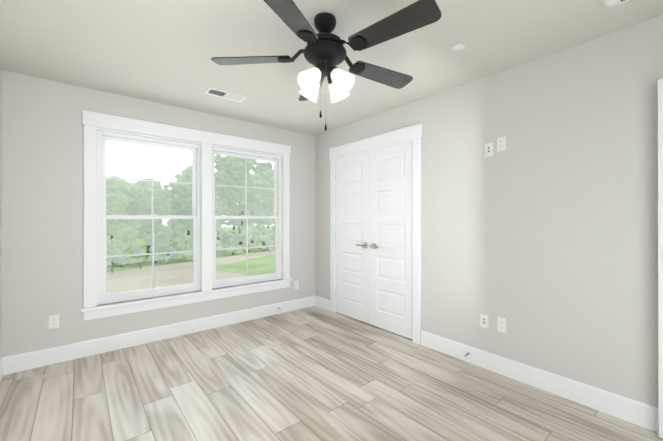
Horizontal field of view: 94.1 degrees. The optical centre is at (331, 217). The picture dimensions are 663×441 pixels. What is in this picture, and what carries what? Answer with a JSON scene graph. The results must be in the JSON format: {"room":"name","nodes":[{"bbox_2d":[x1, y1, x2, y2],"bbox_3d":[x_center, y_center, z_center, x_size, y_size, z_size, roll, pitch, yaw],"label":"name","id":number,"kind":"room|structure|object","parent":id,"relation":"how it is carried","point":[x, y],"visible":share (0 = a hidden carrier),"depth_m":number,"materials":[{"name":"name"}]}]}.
{"room":"empty bedroom","nodes":[
{"label":"empty bedroom","id":0,"kind":"room"},
{"bbox_2d":[0,66,1,358],"bbox_3d":[-1.280,0.035,0.694,0.150,2.440,4.470,0,0,-39],"label":"wall","id":1,"kind":"structure","parent":0,"point":[0,212],"depth_m":2.43,"materials":[{"name":"white paint"}]},
{"bbox_2d":[0,358,3,381],"bbox_3d":[-1.263,1.185,0.801,0.015,0.140,4.290,0,0,-39],"label":"baseboard","id":2,"kind":"structure","parent":1,"relation":"attached to","point":[1,368],"depth_m":2.41,"materials":[{"name":"white wood"}]},
{"bbox_2d":[2,70,314,356],"bbox_3d":[-1.193,0.042,3.751,4.160,2.440,0.150,0,0,-39],"label":"wall","id":3,"kind":"structure","parent":0,"point":[42,203],"depth_m":2.71,"materials":[{"name":"white paint"}]},
{"bbox_2d":[48,314,58,328],"bbox_3d":[-2.395,0.899,2.662,0.070,0.115,0.008,0,0,-39],"label":"electrical outlet","id":4,"kind":"object","parent":3,"relation":"attached to","point":[53,321],"visible":1,"depth_m":2.66,"materials":[{"name":"white plastic"}]},
{"bbox_2d":[2,296,314,374],"bbox_3d":[-1.431,1.191,3.447,3.110,0.140,0.015,0,0,-39],"label":"baseboard","id":5,"kind":"structure","parent":3,"relation":"attached to","point":[35,359],"depth_m":3.04,"materials":[{"name":"white wood"}]},
{"bbox_2d":[81,110,291,320],"bbox_3d":[-1.434,-0.015,3.509,2.200,1.899,0.190,0,0,-39],"label":"window unit","id":6,"kind":"structure","parent":3,"relation":"in","point":[103,137],"depth_m":3.21,"materials":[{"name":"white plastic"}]},
{"bbox_2d":[212,147,280,288],"bbox_3d":[-1.066,0.003,3.875,0.933,1.638,0.090,0,0,-39],"label":"window unit","id":7,"kind":"structure","parent":3,"relation":"in","point":[276,204],"depth_m":3.87,"materials":[{"name":"white plastic"}]},
{"bbox_2d":[294,281,297,289],"bbox_3d":[-0.481,0.928,4.230,0.070,0.115,0.008,0,0,-39],"label":"electrical outlet","id":8,"kind":"object","parent":3,"relation":"attached to","point":[295,284],"visible":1,"depth_m":4.22,"materials":[{"name":"white plastic"}]},
{"bbox_2d":[0,306,662,440],"bbox_3d":[0.224,1.318,2.020,4.160,0.120,4.620,0,0,-39],"label":"floor","id":9,"kind":"structure","parent":0,"point":[313,373],"depth_m":2.18,"materials":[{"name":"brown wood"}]},
{"bbox_2d":[0,0,662,135],"bbox_3d":[0.224,-1.242,2.026,4.160,0.120,4.620,0,0,-39],"label":"ceiling","id":10,"kind":"structure","parent":0,"point":[162,51],"depth_m":2.12,"materials":[{"name":"grey paint"}]},
{"bbox_2d":[204,87,246,101],"bbox_3d":[-1.015,-1.176,2.969,0.360,0.009,0.165,0,0,-39],"label":"ceiling vent","id":11,"kind":"object","parent":10,"relation":"in","point":[223,94],"visible":1,"depth_m":2.96,"materials":[{"name":"white plastic"}]},
{"bbox_2d":[211,0,440,130],"bbox_3d":[-0.001,-0.842,1.838,1.301,0.682,1.311,0,0,-39],"label":"ceiling fan","id":12,"kind":"object","parent":10,"relation":"hanging from","point":[324,52],"visible":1,"depth_m":1.74,"materials":[{"name":"black metal"}]},
{"bbox_2d":[452,44,464,50],"bbox_3d":[0.882,-1.179,2.145,0.086,0.006,0.086,0,0,-39],"label":"sprinkler","id":13,"kind":"object","parent":10,"relation":"attached to","point":[458,47],"visible":1,"depth_m":2.13,"materials":[{"name":"white plastic"}]},
{"bbox_2d":[602,0,628,6],"bbox_3d":[1.515,-1.160,1.623,0.144,0.047,0.144,0,0,-39],"label":"smoke detector","id":14,"kind":"object","parent":10,"relation":"attached to","point":[610,3],"visible":1,"depth_m":1.64,"materials":[{"name":"white plastic"}]},
{"bbox_2d":[315,15,662,406],"bbox_3d":[1.226,0.040,2.747,0.110,2.440,4.470,0,0,-39],"label":"wall","id":15,"kind":"structure","parent":0,"point":[540,234],"depth_m":2.24,"materials":[{"name":"white paint"}]},
{"bbox_2d":[315,296,329,310],"bbox_3d":[-0.121,1.193,4.291,0.015,0.140,0.340,0,0,-39],"label":"baseboard","id":16,"kind":"structure","parent":15,"relation":"attached to","point":[320,302],"depth_m":4.28,"materials":[{"name":"white wood"}]},
{"bbox_2d":[335,151,369,323],"bbox_3d":[0.240,0.235,3.854,0.091,2.030,0.625,0,0,-39],"label":"closet door","id":17,"kind":"structure","parent":15,"relation":"in","point":[352,232],"depth_m":3.83,"materials":[{"name":"white wood"}]},
{"bbox_2d":[329,123,421,343],"bbox_3d":[0.476,0.166,3.642,0.136,2.192,1.437,0,0,-39],"label":"trim","id":18,"kind":"structure","parent":15,"relation":"attached to","point":[413,133],"depth_m":3.21,"materials":[{"name":"white wood"}]},
{"bbox_2d":[370,141,412,339],"bbox_3d":[0.638,0.234,3.368,0.091,2.030,0.625,0,0,-39],"label":"closet door","id":19,"kind":"structure","parent":15,"relation":"in","point":[391,238],"depth_m":3.36,"materials":[{"name":"white wood"}]},
{"bbox_2d":[480,313,488,328],"bbox_3d":[1.280,0.869,2.586,0.009,0.115,0.070,0,0,-39],"label":"outlet","id":20,"kind":"object","parent":15,"relation":"attached to","point":[484,320],"visible":1,"depth_m":2.58,"materials":[{"name":"white plastic"}]},
{"bbox_2d":[485,142,492,156],"bbox_3d":[1.305,-0.561,2.559,0.009,0.115,0.070,0,0,-39],"label":"outlet","id":21,"kind":"object","parent":15,"relation":"attached to","point":[488,149],"visible":1,"depth_m":2.56,"materials":[{"name":"white plastic"}]},
{"bbox_2d":[497,136,505,151],"bbox_3d":[1.368,-0.591,2.482,0.008,0.115,0.070,0,0,-39],"label":"electrical outlet","id":22,"kind":"object","parent":15,"relation":"attached to","point":[501,143],"visible":1,"depth_m":2.48,"materials":[{"name":"white plastic"}]},
{"bbox_2d":[497,317,506,332],"bbox_3d":[1.368,0.864,2.479,0.008,0.115,0.070,0,0,-39],"label":"electrical outlet","id":23,"kind":"object","parent":15,"relation":"attached to","point":[501,325],"visible":1,"depth_m":2.48,"materials":[{"name":"white plastic"}]},
{"bbox_2d":[421,330,658,432],"bbox_3d":[1.689,1.188,2.082,0.015,0.140,2.522,0,0,-39],"label":"baseboard","id":24,"kind":"structure","parent":15,"relation":"attached to","point":[644,415],"depth_m":2.19,"materials":[{"name":"white wood"}]},
{"bbox_3d":[1.350,0.033,0.056,3.110,2.440,0.150,0,0,-39],"label":"wall","id":25,"kind":"structure","parent":0,"visible":0},
{"bbox_2d":[656,79,662,437],"bbox_3d":[2.133,0.229,1.399,0.093,2.030,0.921,0,0,-39],"label":"door frame","id":26,"kind":"structure","parent":25,"relation":"in","point":[659,274],"depth_m":1.75,"materials":[{"name":"white wood"}]},
{"label":"outside","id":27,"kind":"structure","parent":0,"visible":0},
{"bbox_2d":[106,250,274,293],"bbox_3d":[-37.032,4.611,68.906,210.000,0.300,146.090,0,0,-39],"label":"ground","id":28,"kind":"structure","parent":27,"point":[158,275],"depth_m":23.15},
{"bbox_2d":[106,260,165,272],"bbox_3d":[-21.543,4.067,20.000,20.057,0.564,3.686,0,0,-39],"label":"rail","id":29,"kind":"object","parent":28,"relation":"on","point":[131,264],"depth_m":25.38,"materials":[{"name":"grey"}]},
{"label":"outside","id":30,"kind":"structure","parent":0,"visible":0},
{"bbox_2d":[106,226,274,274],"bbox_3d":[-40.388,4.452,73.002,210.000,0.027,135.500,0,0,-39],"label":"lawn","id":31,"kind":"structure","parent":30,"point":[241,271],"depth_m":30.40,"materials":[{"name":"green plant"}]},
{"bbox_2d":[106,179,141,264],"bbox_3d":[-19.841,0.400,27.968,4.799,7.884,3.371,0,0,-39],"label":"tree","id":32,"kind":"object","parent":31,"relation":"on","point":[124,195],"depth_m":27.64,"materials":[{"name":"green plant"}]},
{"bbox_2d":[106,234,144,269],"bbox_3d":[-18.313,2.908,26.810,3.762,2.905,2.204,0,0,-39],"label":"bush","id":33,"kind":"object","parent":31,"relation":"on","point":[120,249],"depth_m":26.58,"materials":[{"name":"green plant"}]},
{"bbox_2d":[106,175,154,238],"bbox_3d":[-23.182,-0.071,33.863,7.076,8.850,5.874,0,0,-39],"label":"tree","id":34,"kind":"object","parent":31,"relation":"on","point":[139,237],"depth_m":33.94,"materials":[{"name":"green plant"}]},
{"bbox_2d":[122,182,174,258],"bbox_3d":[-17.799,0.423,29.887,4.885,7.842,3.586,0,0,-39],"label":"tree","id":35,"kind":"object","parent":31,"relation":"on","point":[137,200],"depth_m":29.36,"materials":[{"name":"green plant"}]},
{"bbox_2d":[136,178,160,184],"bbox_3d":[-24.281,-0.465,40.437,5.019,9.666,3.595,0,0,-39],"label":"tree","id":36,"kind":"object","parent":31,"relation":"on","point":[139,182],"depth_m":39.86,"materials":[{"name":"green plant"}]},
{"bbox_2d":[143,233,179,263],"bbox_3d":[-15.877,2.872,28.996,2.988,2.953,2.743,0,0,-39],"label":"bush","id":37,"kind":"object","parent":31,"relation":"on","point":[170,248],"depth_m":28.40,"materials":[{"name":"green plant"}]},
{"bbox_2d":[154,181,189,255],"bbox_3d":[-17.274,0.221,32.857,4.622,8.274,4.020,0,0,-39],"label":"tree","id":38,"kind":"object","parent":31,"relation":"on","point":[176,207],"depth_m":32.38,"materials":[{"name":"green plant"}]},
{"bbox_2d":[175,234,192,259],"bbox_3d":[-14.028,2.871,30.735,2.878,2.963,2.322,0,0,-39],"label":"tree","id":39,"kind":"object","parent":31,"relation":"on","point":[187,245],"depth_m":30.08,"materials":[{"name":"green plant"}]},
{"bbox_2d":[181,166,190,234],"bbox_3d":[-18.710,-1.354,41.855,6.694,11.465,4.733,0,0,-39],"label":"tree","id":40,"kind":"object","parent":31,"relation":"on","point":[184,172],"depth_m":41.15,"materials":[{"name":"green plant"}]},
{"bbox_2d":[174,165,217,182],"bbox_3d":[-17.549,-1.342,41.160,6.348,11.419,4.622,0,0,-39],"label":"tree","id":41,"kind":"object","parent":31,"relation":"on","point":[177,175],"depth_m":39.68,"materials":[{"name":"green plant"}]},
{"bbox_2d":[172,181,227,234],"bbox_3d":[-14.680,-0.036,34.455,5.851,8.776,4.261,0,0,-39],"label":"tree","id":42,"kind":"object","parent":31,"relation":"on","point":[189,207],"depth_m":33.24,"materials":[{"name":"green plant"}]},
{"bbox_2d":[216,226,223,251],"bbox_3d":[-13.337,2.477,33.689,3.186,3.783,2.806,0,0,-39],"label":"tree","id":43,"kind":"object","parent":31,"relation":"on","point":[218,243],"depth_m":34.09,"materials":[{"name":"green plant"}]},
{"bbox_2d":[215,170,237,239],"bbox_3d":[-14.024,-0.827,38.711,6.062,10.382,3.728,0,0,-39],"label":"tree","id":44,"kind":"object","parent":31,"relation":"on","point":[222,193],"depth_m":38.20,"materials":[{"name":"green plant"}]},
{"bbox_2d":[222,176,234,239],"bbox_3d":[-15.726,-1.663,48.439,6.652,12.105,4.267,0,0,-39],"label":"tree","id":45,"kind":"object","parent":31,"relation":"on","point":[224,222],"depth_m":47.56,"materials":[{"name":"green plant"}]},
{"bbox_2d":[221,229,244,254],"bbox_3d":[-11.281,2.837,35.563,2.755,3.063,2.227,0,0,-39],"label":"bush","id":46,"kind":"object","parent":31,"relation":"on","point":[228,238],"depth_m":35.04,"materials":[{"name":"green plant"}]},
{"bbox_2d":[215,155,258,244],"bbox_3d":[-12.890,-3.333,42.775,7.106,15.413,5.180,0,0,-39],"label":"tree","id":47,"kind":"object","parent":31,"relation":"on","point":[237,161],"depth_m":41.63,"materials":[{"name":"green plant"}]},
{"bbox_2d":[226,170,261,244],"bbox_3d":[-11.402,-0.764,39.553,5.236,10.270,3.554,0,0,-39],"label":"tree","id":48,"kind":"object","parent":31,"relation":"on","point":[253,203],"depth_m":38.78,"materials":[{"name":"green plant"}]},
{"bbox_2d":[240,225,258,251],"bbox_3d":[-10.359,2.676,38.697,2.879,3.383,2.448,0,0,-39],"label":"bush","id":49,"kind":"object","parent":31,"relation":"on","point":[254,231],"depth_m":38.29,"materials":[{"name":"green plant"}]},
{"bbox_2d":[238,173,274,242],"bbox_3d":[-10.582,-0.985,44.010,5.491,10.736,4.732,0,0,-39],"label":"tree","id":50,"kind":"object","parent":31,"relation":"on","point":[258,193],"depth_m":43.33,"materials":[{"name":"green plant"}]},
{"bbox_2d":[252,162,272,244],"bbox_3d":[-10.674,-2.179,48.222,6.390,13.142,4.893,0,0,-39],"label":"tree","id":51,"kind":"object","parent":31,"relation":"on","point":[264,173],"depth_m":47.12,"materials":[{"name":"green plant"}]},
{"bbox_2d":[255,224,274,250],"bbox_3d":[-8.516,2.631,40.028,2.956,3.495,2.551,0,0,-39],"label":"bush","id":52,"kind":"object","parent":31,"relation":"on","point":[267,235],"depth_m":39.74,"materials":[{"name":"green plant"}]},
{"bbox_2d":[259,181,274,229],"bbox_3d":[-7.571,-0.891,44.460,5.694,10.540,3.871,0,0,-39],"label":"tree","id":53,"kind":"object","parent":31,"relation":"on","point":[266,198],"depth_m":43.15,"materials":[{"name":"green plant"}]}
]}

